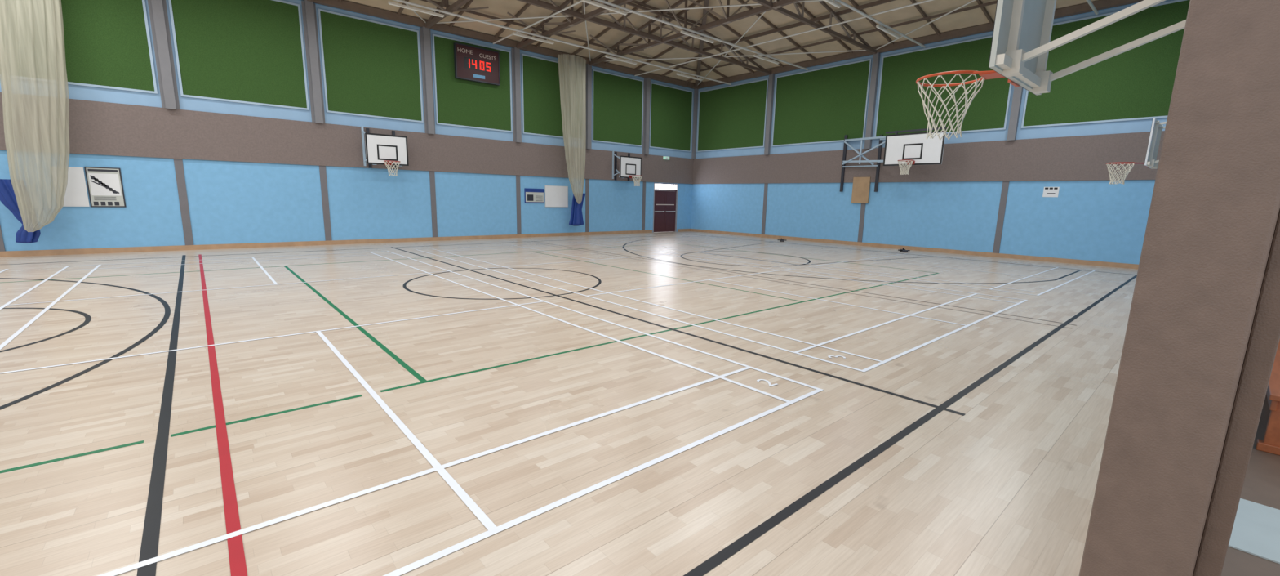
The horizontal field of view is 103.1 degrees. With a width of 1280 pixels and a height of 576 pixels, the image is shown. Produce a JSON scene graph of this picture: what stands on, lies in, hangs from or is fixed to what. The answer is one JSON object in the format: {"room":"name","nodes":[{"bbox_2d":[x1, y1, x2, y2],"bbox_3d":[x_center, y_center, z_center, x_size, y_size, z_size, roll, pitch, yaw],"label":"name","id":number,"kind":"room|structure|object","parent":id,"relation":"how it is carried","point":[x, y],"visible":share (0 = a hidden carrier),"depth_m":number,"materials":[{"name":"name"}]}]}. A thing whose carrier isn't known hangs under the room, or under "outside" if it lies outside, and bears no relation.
{"room":"sports hall","nodes":[
{"label":"sports hall","id":0,"kind":"room"},
{"bbox_2d":[0,0,693,250],"bbox_3d":[-9.319,-4.956,15.602,32.100,7.200,0.212,-7,13,-40],"label":"wall","id":1,"kind":"structure","parent":0,"point":[229,202],"depth_m":15.27,"materials":[{"name":"blue paint"}]},
{"bbox_2d":[58,166,89,206],"bbox_3d":[-13.624,-2.420,12.148,0.520,0.930,0.028,-7,13,-40],"label":"notice sheet","id":2,"kind":"object","parent":1,"relation":"attached to","point":[76,193],"visible":0.57,"depth_m":12.20,"materials":[{"name":"white paper"}]},
{"bbox_2d":[1,0,157,93],"bbox_3d":[-13.260,-6.199,11.704,2.820,2.880,0.050,-7,13,-40],"label":"wall panel","id":3,"kind":"object","parent":1,"relation":"attached to","point":[108,44],"visible":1,"depth_m":12.19,"materials":[{"name":"green fabric"}]},
{"bbox_2d":[84,166,125,206],"bbox_3d":[-13.180,-2.482,12.524,0.610,0.960,0.032,-7,13,-40],"label":"framed poster","id":4,"kind":"object","parent":1,"relation":"attached to","point":[104,184],"visible":1,"depth_m":12.51,"materials":[{"name":"paper"}]},
{"bbox_2d":[168,0,309,110],"bbox_3d":[-10.797,-6.520,13.816,2.820,2.880,0.050,-7,13,-40],"label":"wall panel","id":5,"kind":"object","parent":1,"relation":"attached to","point":[246,51],"visible":1,"depth_m":13.79,"materials":[{"name":"green fabric"}]},
{"bbox_2d":[0,228,690,257],"bbox_3d":[-9.395,-1.449,16.070,31.900,0.130,0.035,-7,13,-40],"label":"baseboard","id":6,"kind":"structure","parent":1,"relation":"attached to","point":[154,248],"depth_m":14.91,"materials":[{"name":"brown wood"}]},
{"bbox_2d":[0,92,693,183],"bbox_3d":[-9.339,-4.359,15.532,31.860,1.250,0.038,-7,13,-40],"label":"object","id":7,"kind":"structure","parent":1,"relation":"attached to","point":[95,127],"depth_m":14.79,"materials":[{"name":"grey paint"}]},
{"bbox_2d":[0,0,698,251],"bbox_3d":[-8.397,-5.050,16.163,29.538,6.970,0.160,-7,13,-40],"label":"trim","id":8,"kind":"structure","parent":1,"relation":"attached to","point":[157,9],"depth_m":15.50,"materials":[{"name":"grey metal"}]},
{"bbox_2d":[317,8,423,122],"bbox_3d":[-8.334,-6.841,15.927,2.820,2.880,0.050,-7,13,-40],"label":"wall panel","id":9,"kind":"object","parent":1,"relation":"attached to","point":[371,68],"visible":1,"depth_m":15.84,"materials":[{"name":"green fabric"}]},
{"bbox_2d":[360,125,408,176],"bbox_3d":[-7.906,-4.272,15.911,1.220,1.534,1.295,-7,13,-40],"label":"basketball hoop","id":10,"kind":"object","parent":1,"relation":"attached to","point":[380,148],"visible":1,"depth_m":15.89,"materials":[{"name":"white paint"}]},
{"bbox_2d":[431,33,512,132],"bbox_3d":[-5.870,-7.162,18.038,2.820,2.880,0.050,-7,13,-40],"label":"wall panel","id":11,"kind":"object","parent":1,"relation":"attached to","point":[458,102],"visible":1,"depth_m":17.96,"materials":[{"name":"green fabric"}]},
{"bbox_2d":[453,41,500,85],"bbox_3d":[-5.725,-7.850,17.872,1.600,1.140,0.170,-7,13,-40],"label":"scoreboard","id":12,"kind":"object","parent":11,"relation":"attached to","point":[472,63],"visible":1,"depth_m":17.79,"materials":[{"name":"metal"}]},
{"bbox_2d":[303,0,698,88],"bbox_3d":[-9.198,-8.362,14.774,31.880,0.200,0.188,-7,13,-40],"label":"trim","id":13,"kind":"structure","parent":1,"relation":"attached to","point":[344,5],"depth_m":17.59,"materials":[{"name":"grey metal"}]},
{"bbox_2d":[524,187,544,202],"bbox_3d":[-4.196,-3.672,20.220,0.870,0.560,0.031,-7,13,-40],"label":"framed poster","id":14,"kind":"object","parent":1,"relation":"attached to","point":[531,195],"visible":1,"depth_m":20.20,"materials":[{"name":"paper"}]},
{"bbox_2d":[520,53,583,137],"bbox_3d":[-3.407,-7.482,20.149,2.820,2.880,0.050,-7,13,-40],"label":"wall panel","id":15,"kind":"object","parent":1,"relation":"attached to","point":[541,113],"visible":0.63,"depth_m":19.75,"materials":[{"name":"green fabric"}]},
{"bbox_2d":[544,185,568,206],"bbox_3d":[-3.417,-3.761,20.873,1.090,0.860,0.056,-7,13,-40],"label":"whiteboard","id":16,"kind":"object","parent":1,"relation":"attached to","point":[555,195],"visible":1,"depth_m":20.86,"materials":[{"name":"white paint"}]},
{"bbox_2d":[591,69,644,146],"bbox_3d":[-0.944,-7.803,22.260,2.820,2.880,0.050,-7,13,-40],"label":"wall panel","id":17,"kind":"object","parent":1,"relation":"attached to","point":[617,100],"visible":1,"depth_m":22.18,"materials":[{"name":"green fabric"}]},
{"bbox_2d":[612,150,642,186],"bbox_3d":[-0.388,-5.252,22.355,1.220,1.534,1.295,-7,13,-40],"label":"basketball hoop","id":18,"kind":"object","parent":1,"relation":"attached to","point":[629,166],"visible":1,"depth_m":22.35,"materials":[{"name":"white paint"}]},
{"bbox_2d":[653,190,675,231],"bbox_3d":[1.229,-3.779,25.077,1.486,2.005,0.095,-7,13,-40],"label":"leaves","id":19,"kind":"object","parent":1,"relation":"attached to","point":[664,210],"visible":1,"depth_m":25.07,"materials":[{"name":"red wood"}]},
{"bbox_2d":[654,183,675,189],"bbox_3d":[1.223,-4.960,24.905,1.496,0.250,0.010,-7,13,-40],"label":"transom window","id":20,"kind":"structure","parent":1,"relation":"in","point":[660,186],"depth_m":24.90,"materials":[{"name":"white glass"}]},
{"bbox_2d":[653,182,678,232],"bbox_3d":[1.212,-3.957,25.071,1.636,2.378,0.140,-7,13,-40],"label":"frame","id":21,"kind":"object","parent":1,"relation":"attached to","point":[677,184],"visible":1,"depth_m":25.17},
{"bbox_2d":[662,155,669,159],"bbox_3d":[1.270,-6.262,24.436,0.360,0.140,0.085,-7,13,-40],"label":"emergency exit sign","id":22,"kind":"object","parent":1,"relation":"attached to","point":[664,157],"visible":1,"depth_m":24.38,"materials":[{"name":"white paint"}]},
{"bbox_2d":[648,81,693,151],"bbox_3d":[1.512,-8.123,24.364,2.800,2.880,0.050,-7,13,-40],"label":"wall panel","id":23,"kind":"object","parent":1,"relation":"attached to","point":[670,107],"visible":1,"depth_m":24.30,"materials":[{"name":"green fabric"}]},
{"bbox_2d":[425,0,488,27],"bbox_3d":[-1.064,-8.127,9.766,2.637,1.919,17.939,-7,13,-40],"label":"roof truss","id":24,"kind":"object","parent":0,"point":[433,20],"depth_m":15.38,"materials":[{"name":"grey metal"}]},
{"bbox_2d":[506,0,632,48],"bbox_3d":[1.399,-8.447,11.877,2.636,1.919,17.939,-7,13,-40],"label":"roof truss","id":25,"kind":"object","parent":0,"point":[525,42],"depth_m":16.42,"materials":[{"name":"grey metal"}]},
{"bbox_2d":[0,231,1279,575],"bbox_3d":[-2.099,0.252,7.970,32.100,0.104,22.500,-7,13,-40],"label":"floor","id":26,"kind":"structure","parent":0,"point":[1006,486],"depth_m":3.93,"materials":[{"name":"brown wood"}]},
{"bbox_2d":[0,234,1137,575],"bbox_3d":[-3.370,0.022,8.825,29.332,0.004,16.300,-7,13,-40],"label":"court line markings","id":27,"kind":"object","parent":26,"relation":"on","point":[148,557],"visible":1,"depth_m":4.00,"materials":[{"name":"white paint"}]},
{"bbox_2d":[897,248,910,252],"bbox_3d":[9.082,-1.306,17.464,0.360,0.133,0.420,4,10,14],"label":"trolley","id":28,"kind":"object","parent":26,"relation":"on","point":[903,250],"visible":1,"depth_m":17.35,"materials":[{"name":"black paint"}]},
{"bbox_2d":[1079,0,1279,575],"bbox_3d":[1.938,-2.192,1.343,0.300,7.190,0.272,-7,13,-40],"label":"steel column","id":29,"kind":"structure","parent":26,"relation":"on","point":[1215,206],"depth_m":1.63,"materials":[{"name":"beige paint"}]},
{"bbox_2d":[1192,208,1279,575],"bbox_3d":[2.062,-2.170,1.233,0.260,7.190,0.059,-7,13,-40],"label":"trim","id":30,"kind":"structure","parent":29,"relation":"attached to","point":[1264,335],"depth_m":1.60,"materials":[{"name":"brown wood"}]},
{"bbox_2d":[1228,497,1279,564],"bbox_3d":[3.390,1.286,2.448,0.680,0.008,0.780,-7,13,-40],"label":"floor mat","id":31,"kind":"object","parent":26,"relation":"on","point":[1255,531],"visible":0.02,"depth_m":2.61,"materials":[{"name":"grey paint"}]},
{"bbox_2d":[1255,339,1279,454],"bbox_3d":[5.358,0.828,4.105,2.550,0.416,0.475,-7,13,-40],"label":"bench","id":32,"kind":"object","parent":26,"relation":"on","point":[1270,443],"visible":0.5,"depth_m":3.47,"materials":[{"name":"orange wood"}]},
{"bbox_2d":[518,0,771,74],"bbox_3d":[-4.148,-8.322,13.315,25.836,0.929,0.100,-7,13,-40],"label":"roof truss","id":33,"kind":"object","parent":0,"point":[535,2],"depth_m":17.45,"materials":[{"name":"grey metal"}]},
{"bbox_2d":[338,0,996,87],"bbox_3d":[-3.298,-7.963,7.934,31.859,1.999,18.119,-7,13,-40],"label":"roof","id":34,"kind":"structure","parent":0,"point":[981,5],"depth_m":17.91,"materials":[{"name":"metal"}]},
{"bbox_2d":[0,0,69,243],"bbox_3d":[-13.412,-4.269,11.056,1.704,6.600,0.617,-4,11,-28],"label":"curtain","id":35,"kind":"object","parent":34,"relation":"hanging from","point":[23,45],"visible":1,"depth_m":11.12,"materials":[{"name":"beige fabric"}]},
{"bbox_2d":[557,53,586,225],"bbox_3d":[-2.603,-5.732,20.312,0.748,6.490,1.441,7,11,29],"label":"curtain","id":36,"kind":"object","parent":34,"relation":"hanging from","point":[573,117],"visible":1,"depth_m":19.95,"materials":[{"name":"beige fabric"}]},
{"bbox_2d":[393,0,1098,84],"bbox_3d":[-3.352,-6.829,8.008,31.650,0.130,17.850,-7,13,-40],"label":"conduit pipes","id":37,"kind":"object","parent":34,"relation":"attached to","point":[1090,2],"visible":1,"depth_m":15.94,"materials":[{"name":"white metal"}]},
{"bbox_2d":[387,0,444,17],"bbox_3d":[-6.297,-7.889,14.333,1.500,0.136,0.080,-7,13,-40],"label":"ceiling light","id":38,"kind":"object","parent":37,"relation":"attached to","point":[397,4],"visible":1,"depth_m":14.28,"materials":[{"name":"beige metal"}]},
{"bbox_2d":[512,31,554,44],"bbox_3d":[-3.502,-8.253,16.729,1.500,0.136,0.080,-7,13,-40],"label":"ceiling light","id":39,"kind":"object","parent":37,"relation":"attached to","point":[513,33],"visible":1,"depth_m":16.68,"materials":[{"name":"beige metal"}]},
{"bbox_2d":[581,0,627,14],"bbox_3d":[-0.948,-7.688,13.836,1.500,0.136,0.080,-7,13,-40],"label":"ceiling light","id":40,"kind":"object","parent":37,"relation":"attached to","point":[618,11],"visible":1,"depth_m":13.83,"materials":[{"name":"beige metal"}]},
{"bbox_2d":[604,54,636,64],"bbox_3d":[-0.706,-8.618,19.125,1.500,0.136,0.080,-7,13,-40],"label":"ceiling light","id":41,"kind":"object","parent":37,"relation":"attached to","point":[606,55],"visible":1,"depth_m":19.07,"materials":[{"name":"beige metal"}]},
{"bbox_2d":[675,72,702,80],"bbox_3d":[2.090,-8.982,21.521,1.500,0.136,0.080,-7,13,-40],"label":"ceiling light","id":42,"kind":"object","parent":37,"relation":"attached to","point":[677,73],"visible":1,"depth_m":21.47,"materials":[{"name":"beige metal"}]},
{"bbox_2d":[680,30,714,43],"bbox_3d":[1.847,-8.052,16.232,1.500,0.136,0.080,-7,13,-40],"label":"ceiling light","id":43,"kind":"object","parent":37,"relation":"attached to","point":[686,33],"visible":1,"depth_m":16.17,"materials":[{"name":"beige metal"}]},
{"bbox_2d":[753,53,779,64],"bbox_3d":[4.643,-8.416,18.628,1.500,0.136,0.080,-7,13,-40],"label":"ceiling light","id":44,"kind":"object","parent":37,"relation":"attached to","point":[754,55],"visible":1,"depth_m":18.58,"materials":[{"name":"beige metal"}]},
{"bbox_2d":[823,0,840,8],"bbox_3d":[4.728,-7.414,12.968,1.500,0.136,0.080,-7,13,-40],"label":"ceiling light","id":45,"kind":"object","parent":37,"relation":"attached to","point":[831,2],"visible":1,"depth_m":13.22,"materials":[{"name":"beige metal"}]},
{"bbox_2d":[875,24,900,38],"bbox_3d":[7.524,-7.779,15.364,1.500,0.136,0.080,-7,13,-40],"label":"ceiling light","id":46,"kind":"object","parent":37,"relation":"attached to","point":[880,27],"visible":1,"depth_m":15.28,"materials":[{"name":"beige metal"}]},
{"bbox_2d":[405,0,975,84],"bbox_3d":[-1.159,-7.326,9.879,25.951,0.038,17.936,-7,13,-40],"label":"roof truss","id":47,"kind":"structure","parent":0,"point":[774,1],"depth_m":16.01,"materials":[{"name":"grey metal"}]},
{"bbox_2d":[589,0,801,65],"bbox_3d":[3.859,-8.654,14.007,2.632,1.686,17.939,-7,13,-40],"label":"roof truss","id":48,"kind":"object","parent":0,"point":[779,3],"depth_m":16.94,"materials":[{"name":"grey metal"}]},
{"bbox_2d":[343,0,1098,83],"bbox_3d":[-3.198,-8.083,8.000,32.120,1.978,18.639,-7,13,-40],"label":"ceiling","id":49,"kind":"structure","parent":0,"point":[497,8],"depth_m":17.75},
{"bbox_2d":[752,0,876,53],"bbox_3d":[-1.195,-8.113,9.896,25.843,1.829,0.100,-7,13,-40],"label":"roof truss","id":50,"kind":"object","parent":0,"point":[800,17],"depth_m":16.20,"materials":[{"name":"grey metal"}]},
{"bbox_2d":[690,0,1173,264],"bbox_3d":[8.748,-5.192,19.106,0.212,7.200,18.200,-7,13,-40],"label":"wall","id":51,"kind":"structure","parent":0,"point":[1098,220],"depth_m":17.07,"materials":[{"name":"blue paint"}]},
{"bbox_2d":[697,78,768,151],"bbox_3d":[4.222,-7.960,23.764,0.050,2.880,4.040,-7,13,-40],"label":"wall panel","id":52,"kind":"object","parent":51,"relation":"attached to","point":[732,117],"visible":1,"depth_m":23.61,"materials":[{"name":"green fabric"}]},
{"bbox_2d":[771,58,871,146],"bbox_3d":[7.149,-7.312,20.448,0.050,2.880,4.100,-7,13,-40],"label":"wall panel","id":53,"kind":"object","parent":51,"relation":"attached to","point":[828,104],"visible":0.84,"depth_m":20.28,"materials":[{"name":"green fabric"}]},
{"bbox_2d":[851,176,871,203],"bbox_3d":[8.457,-3.743,19.436,0.069,0.980,0.650,-7,13,-40],"label":"panel","id":54,"kind":"object","parent":51,"relation":"attached to","point":[861,185],"visible":1,"depth_m":19.40,"materials":[{"name":"beige wood"}]},
{"bbox_2d":[761,52,1023,253],"bbox_3d":[10.008,-4.882,17.414,0.160,6.970,13.650,-7,13,-40],"label":"trim","id":55,"kind":"structure","parent":51,"relation":"attached to","point":[1018,91],"depth_m":18.64,"materials":[{"name":"grey metal"}]},
{"bbox_2d":[840,126,946,191],"bbox_3d":[8.524,-4.491,17.842,1.139,2.150,4.284,-1,10,-12],"label":"basketball hoop","id":56,"kind":"object","parent":51,"relation":"attached to","point":[904,148],"visible":1,"depth_m":16.70,"materials":[{"name":"white paint"}]},
{"bbox_2d":[690,228,1138,268],"bbox_3d":[8.602,-1.698,19.636,0.035,0.130,18.165,-7,13,-40],"label":"baseboard","id":57,"kind":"structure","parent":51,"relation":"attached to","point":[869,244],"depth_m":17.38,"materials":[{"name":"brown wood"}]},
{"bbox_2d":[696,0,1142,88],"bbox_3d":[8.739,-8.603,18.290,0.188,0.200,17.990,-7,13,-40],"label":"trim","id":58,"kind":"structure","parent":51,"relation":"attached to","point":[1100,4],"depth_m":17.38,"materials":[{"name":"grey metal"}]},
{"bbox_2d":[693,130,1164,183],"bbox_3d":[8.646,-4.613,19.121,0.038,1.250,18.188,-7,13,-40],"label":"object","id":59,"kind":"structure","parent":51,"relation":"attached to","point":[1077,157],"depth_m":16.50,"materials":[{"name":"brown paint"}]},
{"bbox_2d":[874,35,1012,136],"bbox_3d":[10.095,-6.660,17.110,0.050,2.880,4.100,-7,13,-40],"label":"wall panel","id":60,"kind":"object","parent":51,"relation":"attached to","point":[900,103],"visible":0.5,"depth_m":17.05,"materials":[{"name":"green fabric"}]},
{"bbox_2d":[1042,186,1059,196],"bbox_3d":[12.284,-2.869,15.179,0.009,0.300,0.370,-7,13,-40],"label":"paper notice","id":61,"kind":"object","parent":51,"relation":"attached to","point":[1047,191],"visible":1,"depth_m":15.18,"materials":[{"name":"white paper"}]},
{"bbox_2d":[1021,0,1190,128],"bbox_3d":[13.024,-6.011,13.790,0.050,2.880,4.050,-7,13,-40],"label":"wall panel","id":62,"kind":"object","parent":51,"relation":"attached to","point":[1137,83],"visible":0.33,"depth_m":13.88,"materials":[{"name":"green fabric"}]},
{"bbox_3d":[8.394,-3.028,6.816,16.690,7.200,0.200,-7,13,-40],"label":"wall","id":63,"kind":"structure","parent":0,"visible":0},
{"bbox_2d":[915,0,1186,139],"bbox_3d":[2.804,-1.818,3.447,1.220,1.482,1.665,-7,13,-40],"label":"basketball hoop","id":64,"kind":"object","parent":63,"relation":"attached to","point":[1021,44],"visible":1,"depth_m":3.52,"materials":[{"name":"grey paint"}]},
{"bbox_2d":[1106,117,1166,184],"bbox_3d":[10.817,-2.879,10.413,1.220,1.484,1.815,-7,13,-40],"label":"basketball hoop","id":65,"kind":"object","parent":63,"relation":"attached to","point":[1151,162],"visible":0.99,"depth_m":10.73,"materials":[{"name":"white paint"}]}
]}

